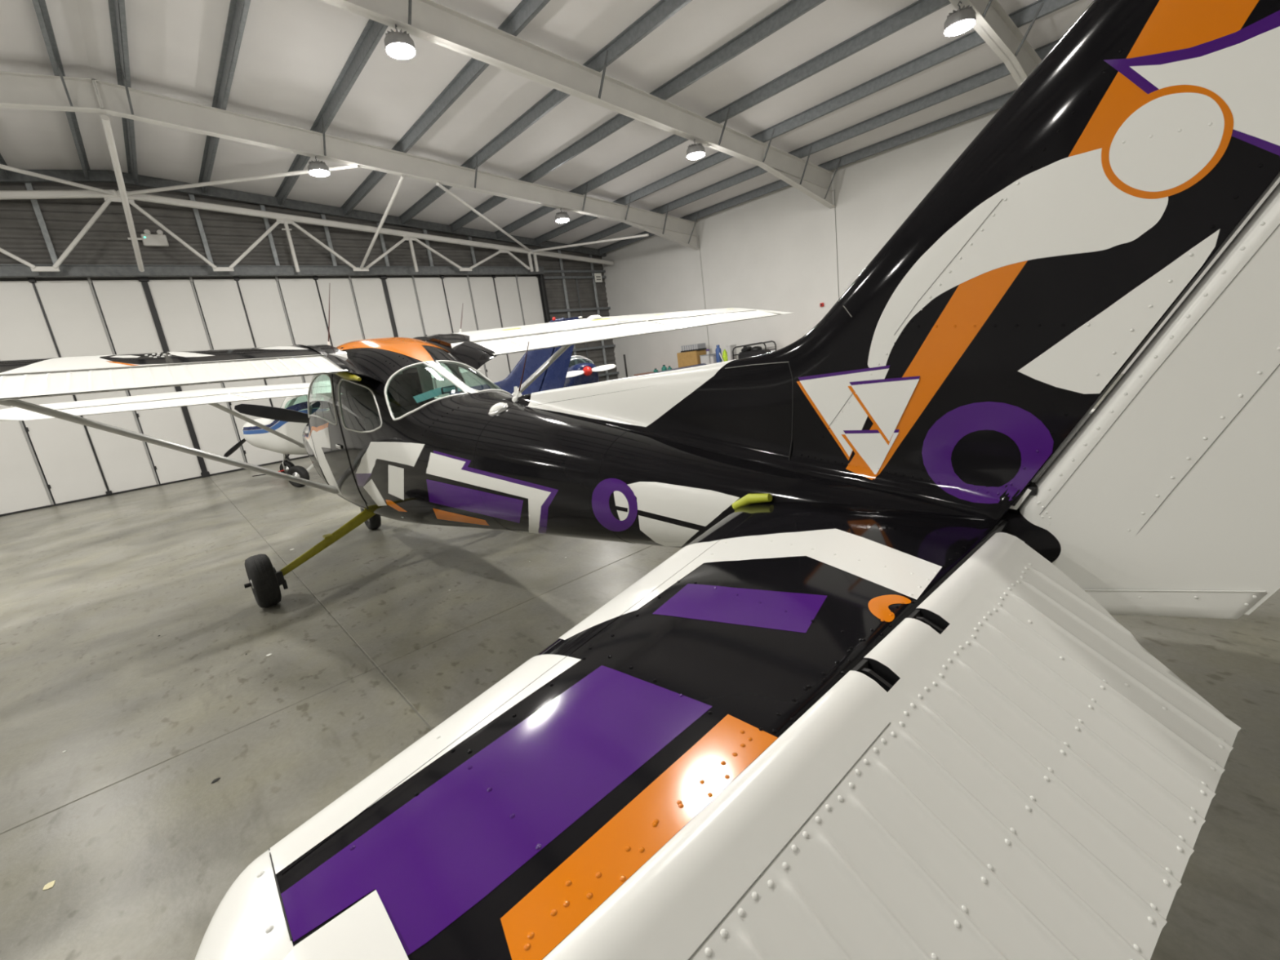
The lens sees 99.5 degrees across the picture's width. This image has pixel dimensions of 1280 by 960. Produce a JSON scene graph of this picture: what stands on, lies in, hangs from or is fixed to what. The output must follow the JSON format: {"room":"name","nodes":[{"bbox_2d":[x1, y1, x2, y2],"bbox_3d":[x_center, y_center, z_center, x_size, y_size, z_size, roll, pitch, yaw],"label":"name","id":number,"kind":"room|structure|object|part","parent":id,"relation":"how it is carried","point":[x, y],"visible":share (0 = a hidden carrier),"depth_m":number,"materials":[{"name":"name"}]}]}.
{"room":"aircraft hangar","nodes":[
{"label":"aircraft hangar","id":0,"kind":"room"},
{"bbox_2d":[0,169,618,382],"bbox_3d":[-11.574,-3.517,13.096,28.356,7.230,0.510,-18,17,-39],"label":"wall","id":1,"kind":"structure","parent":0,"point":[37,232],"depth_m":14.03,"materials":[{"name":"metal"}]},
{"bbox_3d":[-13.020,-5.569,11.803,0.100,2.044,0.060,-18,17,-39],"label":"cladding post","id":2,"kind":"part","parent":1,"relation":"part of","materials":[{"name":"metal"}]},
{"bbox_2d":[0,276,210,516],"bbox_3d":[-13.476,-1.801,11.703,5.584,4.925,0.132,-18,17,-39],"label":"door","id":3,"kind":"structure","parent":1,"relation":"in","point":[39,319],"depth_m":12.38,"materials":[{"name":"white metal"}]},
{"bbox_3d":[-11.494,-2.438,13.420,0.115,4.840,0.070,-18,17,-39],"label":"meeting post","id":4,"kind":"part","parent":3,"relation":"part of","materials":[{"name":"black plastic"}]},
{"bbox_2d":[127,229,168,246],"bbox_3d":[-11.623,-5.716,12.786,0.710,0.351,0.168,-18,17,-39],"label":"emergency light","id":5,"kind":"object","parent":1,"relation":"attached to","point":[160,239],"visible":1,"depth_m":12.85,"materials":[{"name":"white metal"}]},
{"bbox_3d":[-10.970,-6.246,13.555,0.100,2.042,0.060,-18,17,-39],"label":"cladding post","id":6,"kind":"part","parent":1,"relation":"part of","materials":[{"name":"metal"}]},
{"bbox_3d":[-9.892,-6.530,14.485,0.100,1.898,0.060,-18,17,-39],"label":"cladding post","id":7,"kind":"part","parent":1,"relation":"part of","materials":[{"name":"metal"}]},
{"bbox_2d":[147,275,398,475],"bbox_3d":[-9.428,-3.140,15.162,5.584,4.925,0.132,-18,17,-39],"label":"door","id":8,"kind":"structure","parent":1,"relation":"in","point":[238,313],"depth_m":14.42,"materials":[{"name":"white metal"}]},
{"bbox_3d":[-7.446,-3.777,16.878,0.115,4.840,0.070,-18,17,-39],"label":"meeting post","id":9,"kind":"part","parent":8,"relation":"part of","materials":[{"name":"black plastic"}]},
{"bbox_3d":[-8.836,-6.809,15.395,0.100,1.758,0.060,-18,17,-39],"label":"cladding post","id":10,"kind":"part","parent":1,"relation":"part of","materials":[{"name":"metal"}]},
{"bbox_3d":[-7.743,-7.097,16.337,0.100,1.613,0.060,-18,17,-39],"label":"cladding post","id":11,"kind":"part","parent":1,"relation":"part of","materials":[{"name":"metal"}]},
{"bbox_3d":[-6.724,-7.366,17.215,0.100,1.478,0.060,-18,17,-39],"label":"cladding post","id":12,"kind":"part","parent":1,"relation":"part of","materials":[{"name":"metal"}]},
{"bbox_2d":[386,274,546,397],"bbox_3d":[-5.380,-4.478,18.620,5.584,4.925,0.132,-18,17,-39],"label":"door","id":13,"kind":"structure","parent":1,"relation":"in","point":[421,306],"depth_m":18.17,"materials":[{"name":"white metal"}]},
{"bbox_3d":[-3.398,-5.116,20.337,0.115,4.840,0.070,-18,17,-39],"label":"meeting post","id":14,"kind":"part","parent":13,"relation":"part of","materials":[{"name":"black plastic"}]},
{"bbox_3d":[-5.616,-7.658,18.171,0.100,1.330,0.060,-18,17,-39],"label":"cladding post","id":15,"kind":"part","parent":1,"relation":"part of","materials":[{"name":"metal"}]},
{"bbox_3d":[-2.681,-5.933,20.990,0.100,5.982,0.060,-18,17,-39],"label":"cladding post","id":16,"kind":"part","parent":1,"relation":"part of","materials":[{"name":"metal"}]},
{"bbox_3d":[-2.546,-8.005,20.790,3.097,0.090,0.050,-18,17,-39],"label":"cladding rail","id":17,"kind":"part","parent":1,"relation":"part of","materials":[{"name":"metal"}]},
{"bbox_3d":[-2.518,-7.792,20.840,3.097,0.090,0.050,-18,17,-39],"label":"cladding rail","id":18,"kind":"part","parent":1,"relation":"part of","materials":[{"name":"metal"}]},
{"bbox_3d":[-2.365,-6.633,21.110,3.097,0.090,0.050,-18,17,-39],"label":"cladding rail","id":19,"kind":"part","parent":1,"relation":"part of","materials":[{"name":"metal"}]},
{"bbox_3d":[-2.172,-5.513,21.526,0.060,4.800,0.040,-18,17,-39],"label":"cladding post","id":20,"kind":"part","parent":1,"relation":"part of","materials":[{"name":"metal"}]},
{"bbox_3d":[-2.175,-5.184,21.448,3.097,0.090,0.050,-18,17,-39],"label":"cladding rail","id":21,"kind":"part","parent":1,"relation":"part of","materials":[{"name":"metal"}]},
{"bbox_2d":[594,273,602,282],"bbox_3d":[-1.653,-8.032,21.514,0.340,0.340,0.024,-18,17,-39],"label":"wall sign","id":22,"kind":"object","parent":1,"relation":"attached to","point":[597,276],"visible":1,"depth_m":21.51,"materials":[{"name":"white plastic"}]},
{"bbox_3d":[-1.602,-6.218,21.920,0.100,5.839,0.060,-18,17,-39],"label":"cladding post","id":23,"kind":"part","parent":1,"relation":"part of","materials":[{"name":"metal"}]},
{"bbox_3d":[-2.035,-4.121,21.695,3.097,0.090,0.050,-18,17,-39],"label":"cladding rail","id":24,"kind":"part","parent":1,"relation":"part of","materials":[{"name":"metal"}]},
{"bbox_2d":[0,53,699,249],"bbox_3d":[-8.512,-5.371,8.794,28.241,2.350,0.525,-18,17,-39],"label":"roof beam","id":25,"kind":"structure","parent":0,"point":[21,91],"depth_m":10.44,"materials":[{"name":"white metal"}]},
{"bbox_3d":[-8.744,-6.185,8.732,0.020,0.440,0.170,-18,17,-39],"label":"apex plate","id":26,"kind":"part","parent":25,"relation":"part of","materials":[{"name":"white metal"}]},
{"bbox_3d":[-8.727,-6.191,8.747,0.020,0.440,0.170,-18,17,-39],"label":"apex plate","id":27,"kind":"part","parent":25,"relation":"part of","materials":[{"name":"white metal"}]},
{"bbox_2d":[307,155,329,177],"bbox_3d":[-6.422,-6.266,10.795,0.380,0.353,0.380,-18,17,-39],"label":"lamp","id":28,"kind":"object","parent":25,"relation":"hanging from","point":[317,168],"visible":1,"depth_m":10.71,"materials":[{"name":"white"}]},
{"bbox_2d":[0,114,648,272],"bbox_3d":[-10.080,-5.413,10.613,28.209,1.732,4.494,-18,17,-39],"label":"truss","id":29,"kind":"object","parent":25,"relation":"attached to","point":[122,196],"visible":1,"depth_m":12.79,"materials":[{"name":"white metal"}]},
{"bbox_3d":[-12.562,-4.457,11.444,0.420,0.100,0.030,-18,17,-39],"label":"gusset plate","id":30,"kind":"part","parent":29,"relation":"part of","materials":[{"name":"white metal"}]},
{"bbox_3d":[-11.617,-6.281,12.076,0.500,0.160,0.030,-18,17,-39],"label":"gusset plate","id":31,"kind":"part","parent":29,"relation":"part of","materials":[{"name":"white metal"}]},
{"bbox_3d":[-10.291,-5.208,13.384,0.420,0.100,0.030,-18,17,-39],"label":"gusset plate","id":32,"kind":"part","parent":29,"relation":"part of","materials":[{"name":"white metal"}]},
{"bbox_3d":[-9.255,-6.747,14.131,0.380,0.120,0.030,-18,17,-39],"label":"gusset plate","id":33,"kind":"part","parent":29,"relation":"part of","materials":[{"name":"white metal"}]},
{"bbox_3d":[-9.175,-6.140,14.272,0.080,1.258,0.080,-18,17,-39],"label":"post","id":34,"kind":"part","parent":29,"relation":"part of","materials":[{"name":"white metal"}]},
{"bbox_3d":[-7.931,-5.988,15.400,0.420,0.100,0.030,-18,17,-39],"label":"gusset plate","id":35,"kind":"part","parent":29,"relation":"part of","materials":[{"name":"white metal"}]},
{"bbox_3d":[-6.879,-7.226,16.196,0.380,0.120,0.030,-18,17,-39],"label":"gusset plate","id":36,"kind":"part","parent":29,"relation":"part of","materials":[{"name":"white metal"}]},
{"bbox_3d":[-6.818,-6.766,16.304,0.080,0.953,0.080,-18,17,-39],"label":"post","id":37,"kind":"part","parent":29,"relation":"part of","materials":[{"name":"white metal"}]},
{"bbox_3d":[-5.594,-6.761,17.397,0.420,0.100,0.030,-18,17,-39],"label":"gusset plate","id":38,"kind":"part","parent":29,"relation":"part of","materials":[{"name":"white metal"}]},
{"bbox_3d":[-4.570,-7.692,18.203,0.380,0.120,0.030,-18,17,-39],"label":"gusset plate","id":39,"kind":"part","parent":29,"relation":"part of","materials":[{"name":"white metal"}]},
{"bbox_3d":[-3.821,-7.615,18.880,0.090,0.671,0.090,-18,17,-39],"label":"post","id":40,"kind":"part","parent":29,"relation":"part of","materials":[{"name":"white metal"}]},
{"bbox_3d":[-3.658,-7.659,19.021,0.090,0.652,0.090,-18,17,-39],"label":"post","id":41,"kind":"part","parent":29,"relation":"part of","materials":[{"name":"white metal"}]},
{"bbox_2d":[555,208,568,222],"bbox_3d":[-2.103,-7.120,14.552,0.380,0.353,0.380,-18,17,-39],"label":"lamp","id":42,"kind":"object","parent":25,"relation":"hanging from","point":[560,217],"visible":1,"depth_m":14.45,"materials":[{"name":"white"}]},
{"bbox_2d":[0,0,1093,248],"bbox_3d":[-4.921,-5.480,4.548,28.334,1.520,21.987,-18,17,-39],"label":"ceiling","id":43,"kind":"structure","parent":0,"point":[292,54],"depth_m":9.84,"materials":[{"name":"white metal"}]},
{"bbox_2d":[0,153,8,179],"bbox_3d":[-6.171,-5.449,3.436,0.130,0.200,21.347,-18,17,-39],"label":"roof purlin","id":44,"kind":"structure","parent":43,"relation":"attached to","point":[3,172],"depth_m":10.96,"materials":[{"name":"metal"}]},
{"bbox_2d":[31,0,90,179],"bbox_3d":[-5.265,-5.873,4.196,0.130,0.200,21.347,-18,17,-39],"label":"roof purlin","id":45,"kind":"structure","parent":43,"relation":"attached to","point":[40,6],"depth_m":8.10,"materials":[{"name":"metal"}]},
{"bbox_2d":[107,0,138,182],"bbox_3d":[-4.705,-6.058,4.675,0.130,0.200,21.347,-18,17,-39],"label":"roof purlin","id":46,"kind":"structure","parent":43,"relation":"attached to","point":[117,7],"depth_m":8.38,"materials":[{"name":"metal"}]},
{"bbox_2d":[198,0,250,193],"bbox_3d":[-3.767,-6.244,5.490,0.130,0.200,21.347,-18,17,-39],"label":"roof purlin","id":47,"kind":"structure","parent":43,"relation":"attached to","point":[238,9],"depth_m":8.68,"materials":[{"name":"metal"}]},
{"bbox_2d":[274,18,387,204],"bbox_3d":[-2.590,-6.477,6.514,0.130,0.200,21.347,-18,17,-39],"label":"roof purlin","id":48,"kind":"structure","parent":43,"relation":"attached to","point":[373,32],"depth_m":9.37,"materials":[{"name":"metal"}]},
{"bbox_2d":[340,0,550,215],"bbox_3d":[-1.413,-6.710,7.538,0.130,0.200,21.347,-18,17,-39],"label":"roof purlin","id":49,"kind":"structure","parent":43,"relation":"attached to","point":[526,11],"depth_m":9.85,"materials":[{"name":"metal"}]},
{"bbox_2d":[399,0,692,224],"bbox_3d":[-0.228,-6.944,8.568,0.130,0.200,21.347,-18,17,-39],"label":"roof purlin","id":50,"kind":"structure","parent":43,"relation":"attached to","point":[663,10],"depth_m":10.04,"materials":[{"name":"metal"}]},
{"bbox_2d":[448,0,826,231],"bbox_3d":[0.935,-7.174,9.579,0.130,0.200,21.347,-18,17,-39],"label":"roof purlin","id":51,"kind":"structure","parent":43,"relation":"attached to","point":[792,10],"depth_m":9.69,"materials":[{"name":"metal"}]},
{"bbox_2d":[494,0,951,238],"bbox_3d":[2.112,-7.407,10.603,0.130,0.200,21.347,-18,17,-39],"label":"roof purlin","id":52,"kind":"structure","parent":43,"relation":"attached to","point":[920,9],"depth_m":10.01,"materials":[{"name":"metal"}]},
{"bbox_2d":[533,0,1079,244],"bbox_3d":[3.259,-7.634,11.601,0.130,0.200,21.347,-18,17,-39],"label":"roof purlin","id":53,"kind":"structure","parent":43,"relation":"attached to","point":[1024,15],"depth_m":10.62,"materials":[{"name":"metal"}]},
{"bbox_2d":[598,89,1016,254],"bbox_3d":[5.397,-8.057,13.460,0.130,0.200,21.347,-18,17,-39],"label":"roof purlin","id":54,"kind":"structure","parent":43,"relation":"attached to","point":[995,104],"depth_m":13.21,"materials":[{"name":"metal"}]},
{"bbox_2d":[568,39,1059,249],"bbox_3d":[4.384,-7.857,12.579,0.130,0.200,21.347,-18,17,-39],"label":"roof purlin","id":55,"kind":"structure","parent":43,"relation":"attached to","point":[999,71],"depth_m":12.00,"materials":[{"name":"metal"}]},
{"bbox_2d":[320,0,840,208],"bbox_3d":[-5.295,-4.954,5.189,28.241,2.350,0.525,-18,17,-39],"label":"roof beam","id":56,"kind":"structure","parent":0,"point":[429,20],"depth_m":8.98,"materials":[{"name":"white metal"}]},
{"bbox_2d":[384,24,415,59],"bbox_3d":[-3.204,-5.849,7.190,0.380,0.353,0.380,-18,17,-39],"label":"lamp","id":57,"kind":"object","parent":56,"relation":"hanging from","point":[398,45],"visible":1,"depth_m":7.11,"materials":[{"name":"white"}]},
{"bbox_2d":[686,138,705,159],"bbox_3d":[1.115,-6.704,10.947,0.380,0.353,0.380,-18,17,-39],"label":"lamp","id":58,"kind":"object","parent":56,"relation":"hanging from","point":[695,151],"visible":1,"depth_m":10.85,"materials":[{"name":"white"}]},
{"bbox_2d":[0,373,1279,959],"bbox_3d":[-4.082,0.897,6.035,29.334,0.124,22.387,-18,17,-39],"label":"floor","id":59,"kind":"structure","parent":0,"point":[380,637],"depth_m":3.14,"materials":[{"name":"concrete"}]},
{"bbox_2d":[42,880,55,889],"bbox_3d":[-2.213,1.519,2.029,0.029,0.002,0.037,-15,15,-31],"label":"paper scrap","id":60,"kind":"object","parent":59,"relation":"on","point":[49,885],"visible":1,"depth_m":2.03,"materials":[{"name":"beige paper"}]},
{"bbox_2d":[211,777,220,783],"bbox_3d":[-1.947,1.378,2.484,0.025,0.002,0.037,-1,14,24],"label":"scrap","id":61,"kind":"object","parent":59,"relation":"on","point":[219,778],"visible":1,"depth_m":2.48,"materials":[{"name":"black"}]},
{"bbox_2d":[0,315,582,487],"bbox_3d":[-5.771,-1.485,11.431,8.417,2.479,8.611,-13,14,-24],"label":"airplane","id":62,"kind":"object","parent":59,"relation":"on","point":[285,437],"visible":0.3,"depth_m":9.91,"materials":[{"name":"white paint"}]},
{"bbox_3d":[-8.547,-0.718,11.500,0.108,0.141,0.790,-4,38,15],"label":"blade","id":63,"kind":"part","parent":62,"relation":"part of","materials":[{"name":"black paint"}]},
{"bbox_2d":[622,354,627,377],"bbox_3d":[-0.476,-3.807,20.154,0.440,1.690,0.440,-18,17,-39],"label":"stand","id":64,"kind":"object","parent":59,"relation":"on","point":[624,359],"visible":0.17,"depth_m":20.03,"materials":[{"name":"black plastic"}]},
{"bbox_2d":[563,355,706,387],"bbox_3d":[-2.185,-3.147,17.491,8.000,2.050,5.890,-11,13,-15],"label":"airplane","id":65,"kind":"object","parent":59,"relation":"on","point":[584,373],"visible":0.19,"depth_m":15.02,"materials":[{"name":"blue paint"}]},
{"bbox_3d":[-1.852,-2.875,14.705,0.700,0.151,0.116,-14,14,-14],"label":"blade","id":66,"kind":"part","parent":65,"relation":"part of","materials":[{"name":"white paint"}]},
{"bbox_3d":[-1.005,-3.086,14.925,0.700,0.151,0.116,-14,14,-14],"label":"blade","id":67,"kind":"part","parent":65,"relation":"part of","materials":[{"name":"white paint"}]},
{"bbox_2d":[0,0,1279,959],"bbox_3d":[-2.156,-0.420,4.508,9.146,2.620,8.963,-7,13,1],"label":"airplane","id":68,"kind":"object","parent":59,"relation":"on","point":[882,695],"visible":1,"depth_m":1.06,"materials":[{"name":"black paint"}]},
{"bbox_3d":[-4.282,-0.781,6.465,0.900,0.151,0.116,8,0,-42],"label":"blade","id":69,"kind":"part","parent":68,"relation":"part of","materials":[{"name":"black paint"}]},
{"bbox_3d":[-2.800,-1.474,4.875,0.176,0.547,0.011,-5,13,10],"label":"antenna rod","id":70,"kind":"part","parent":68,"relation":"part of","materials":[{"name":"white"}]},
{"bbox_3d":[-2.515,-0.278,4.521,0.012,0.039,0.142,-18,17,-39],"label":"door handle","id":71,"kind":"part","parent":68,"relation":"part of","materials":[{"name":"metal"}]},
{"bbox_3d":[-2.939,-0.585,5.789,0.920,0.420,0.060,-18,17,-39],"label":"instrument panel","id":72,"kind":"part","parent":68,"relation":"part of","materials":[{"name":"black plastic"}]},
{"bbox_3d":[-2.662,-0.456,5.102,0.420,0.719,0.611,-18,17,-39],"label":"seat","id":73,"kind":"part","parent":68,"relation":"part of","materials":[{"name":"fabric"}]},
{"bbox_3d":[-2.166,-1.066,4.731,0.902,0.383,1.756,-18,17,-39],"label":"orange roof panel","id":74,"kind":"part","parent":68,"relation":"part of","materials":[{"name":"plastic"}]},
{"bbox_3d":[-1.867,-0.364,4.621,0.900,0.566,0.586,-18,17,-39],"label":"seat","id":75,"kind":"part","parent":68,"relation":"part of","materials":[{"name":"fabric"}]},
{"bbox_3d":[-2.278,-0.583,5.430,0.420,0.719,0.611,-18,17,-39],"label":"seat","id":76,"kind":"part","parent":68,"relation":"part of","materials":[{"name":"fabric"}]},
{"bbox_3d":[-1.906,-0.963,4.784,0.100,0.380,0.050,-18,17,-39],"label":"roof post","id":77,"kind":"part","parent":68,"relation":"part of","materials":[{"name":"grey metal"}]},
{"bbox_3d":[-1.159,0.239,3.459,0.647,0.101,0.059,3,17,39],"label":"orange panel","id":78,"kind":"part","parent":68,"relation":"part of","materials":[{"name":"plastic"}]},
{"bbox_3d":[-0.978,0.119,3.182,1.083,0.218,0.061,4,18,42],"label":"purple panel","id":79,"kind":"part","parent":68,"relation":"part of","materials":[{"name":"plastic"}]},
{"bbox_3d":[-0.765,0.085,3.005,0.243,0.503,1.170,-18,17,-39],"label":"purple panel","id":80,"kind":"part","parent":68,"relation":"part of","materials":[{"name":"plastic"}]},
{"bbox_3d":[-0.675,-0.626,3.124,0.010,0.319,0.245,-18,17,-39],"label":"antenna rod","id":81,"kind":"part","parent":68,"relation":"part of","materials":[{"name":"white"}]},
{"bbox_3d":[-0.137,-0.380,2.549,0.051,0.251,1.490,-18,17,-39],"label":"white dorsal panel","id":82,"kind":"part","parent":68,"relation":"part of","materials":[{"name":"white paint"}]},
{"bbox_3d":[1.173,-0.570,0.983,0.156,1.550,0.904,-18,17,-39],"label":"fin post","id":83,"kind":"part","parent":68,"relation":"part of","materials":[{"name":"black metal"}]},
{"bbox_2d":[633,370,662,375],"bbox_3d":[2.545,-3.372,18.326,0.750,0.905,7.400,-18,17,-39],"label":"workbench","id":84,"kind":"object","parent":59,"relation":"on","point":[661,371],"visible":0.09,"depth_m":20.53,"materials":[{"name":"brown wood"}]},
{"bbox_2d":[661,364,666,370],"bbox_3d":[0.893,-4.127,19.967,0.200,0.235,0.200,-18,17,-39],"label":"bottle","id":85,"kind":"object","parent":84,"relation":"on","point":[664,368],"visible":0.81,"depth_m":19.90,"materials":[{"name":"green plastic"}]},
{"bbox_2d":[676,349,706,368],"bbox_3d":[1.812,-4.180,18.870,0.500,0.598,0.930,-18,17,-39],"label":"cardboard box","id":86,"kind":"object","parent":84,"relation":"on","point":[691,357],"visible":0.72,"depth_m":18.62,"materials":[{"name":"brown cardboard"}]},
{"bbox_2d":[680,342,706,352],"bbox_3d":[1.837,-4.565,18.693,0.440,0.215,0.820,-18,17,-39],"label":"plastic crate","id":87,"kind":"object","parent":86,"relation":"on","point":[695,347],"visible":1,"depth_m":18.47,"materials":[{"name":"grey plastic"}]},
{"bbox_2d":[699,353,715,364],"bbox_3d":[2.321,-4.032,18.332,0.420,0.425,0.400,-18,17,-39],"label":"tub","id":88,"kind":"object","parent":84,"relation":"on","point":[705,358],"visible":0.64,"depth_m":18.15,"materials":[{"name":"grey plastic"}]},
{"bbox_2d":[710,355,716,364],"bbox_3d":[2.507,-3.982,18.134,0.310,0.370,0.140,-18,17,-39],"label":"tub","id":89,"kind":"object","parent":84,"relation":"on","point":[713,358],"visible":0.57,"depth_m":18.03,"materials":[{"name":"grey plastic"}]},
{"bbox_2d":[715,345,721,362],"bbox_3d":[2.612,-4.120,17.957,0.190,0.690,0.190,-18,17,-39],"label":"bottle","id":90,"kind":"object","parent":84,"relation":"on","point":[717,350],"visible":0.78,"depth_m":17.88,"materials":[{"name":"blue plastic"}]},
{"bbox_2d":[719,349,728,361],"bbox_3d":[2.794,-4.024,17.773,0.259,0.520,0.332,-18,17,-39],"label":"bottle","id":91,"kind":"object","parent":84,"relation":"on","point":[724,357],"visible":0.66,"depth_m":17.72,"materials":[{"name":"plastic"}]},
{"bbox_2d":[725,344,737,360],"bbox_3d":[2.981,-4.045,17.555,0.320,0.632,0.180,-18,17,-39],"label":"tub","id":92,"kind":"object","parent":84,"relation":"on","point":[729,348],"visible":0.75,"depth_m":17.45,"materials":[{"name":"grey plastic"}]},
{"bbox_2d":[732,340,776,359],"bbox_3d":[3.562,-3.966,16.905,0.564,0.602,1.282,-18,17,-39],"label":"generator","id":93,"kind":"object","parent":84,"relation":"on","point":[747,351],"visible":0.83,"depth_m":16.74,"materials":[{"name":"black metal"}]},
{"bbox_3d":[3.612,-4.078,16.803,0.340,0.130,0.340,-18,17,-39],"label":"tank","id":94,"kind":"part","parent":93,"relation":"part of","materials":[{"name":"black plastic"}]},
{"bbox_2d":[601,108,1279,378],"bbox_3d":[6.059,-5.391,14.359,0.224,5.850,21.987,-18,17,-39],"label":"wall","id":95,"kind":"structure","parent":0,"point":[782,250],"depth_m":16.15,"materials":[{"name":"grey"}]},
{"bbox_3d":[2.232,-5.388,18.681,0.024,4.750,0.180,-18,17,-39],"label":"column casing","id":96,"kind":"part","parent":95,"relation":"part of","materials":[{"name":"white paint"}]},
{"bbox_3d":[5.449,-4.971,15.076,0.024,4.750,0.180,-18,17,-39],"label":"column casing","id":97,"kind":"part","parent":95,"relation":"part of","materials":[{"name":"white paint"}]},
{"bbox_2d":[948,0,1044,86],"bbox_3d":[-2.077,-4.537,1.584,28.241,2.350,0.525,-18,17,-39],"label":"roof beam","id":98,"kind":"structure","parent":0,"point":[993,24],"depth_m":8.44,"materials":[{"name":"white metal"}]},
{"bbox_2d":[943,1,976,36],"bbox_3d":[4.333,-6.287,7.342,0.380,0.353,0.380,-18,17,-39],"label":"lamp","id":99,"kind":"object","parent":98,"relation":"hanging from","point":[957,22],"visible":1,"depth_m":7.26,"materials":[{"name":"white"}]}
]}

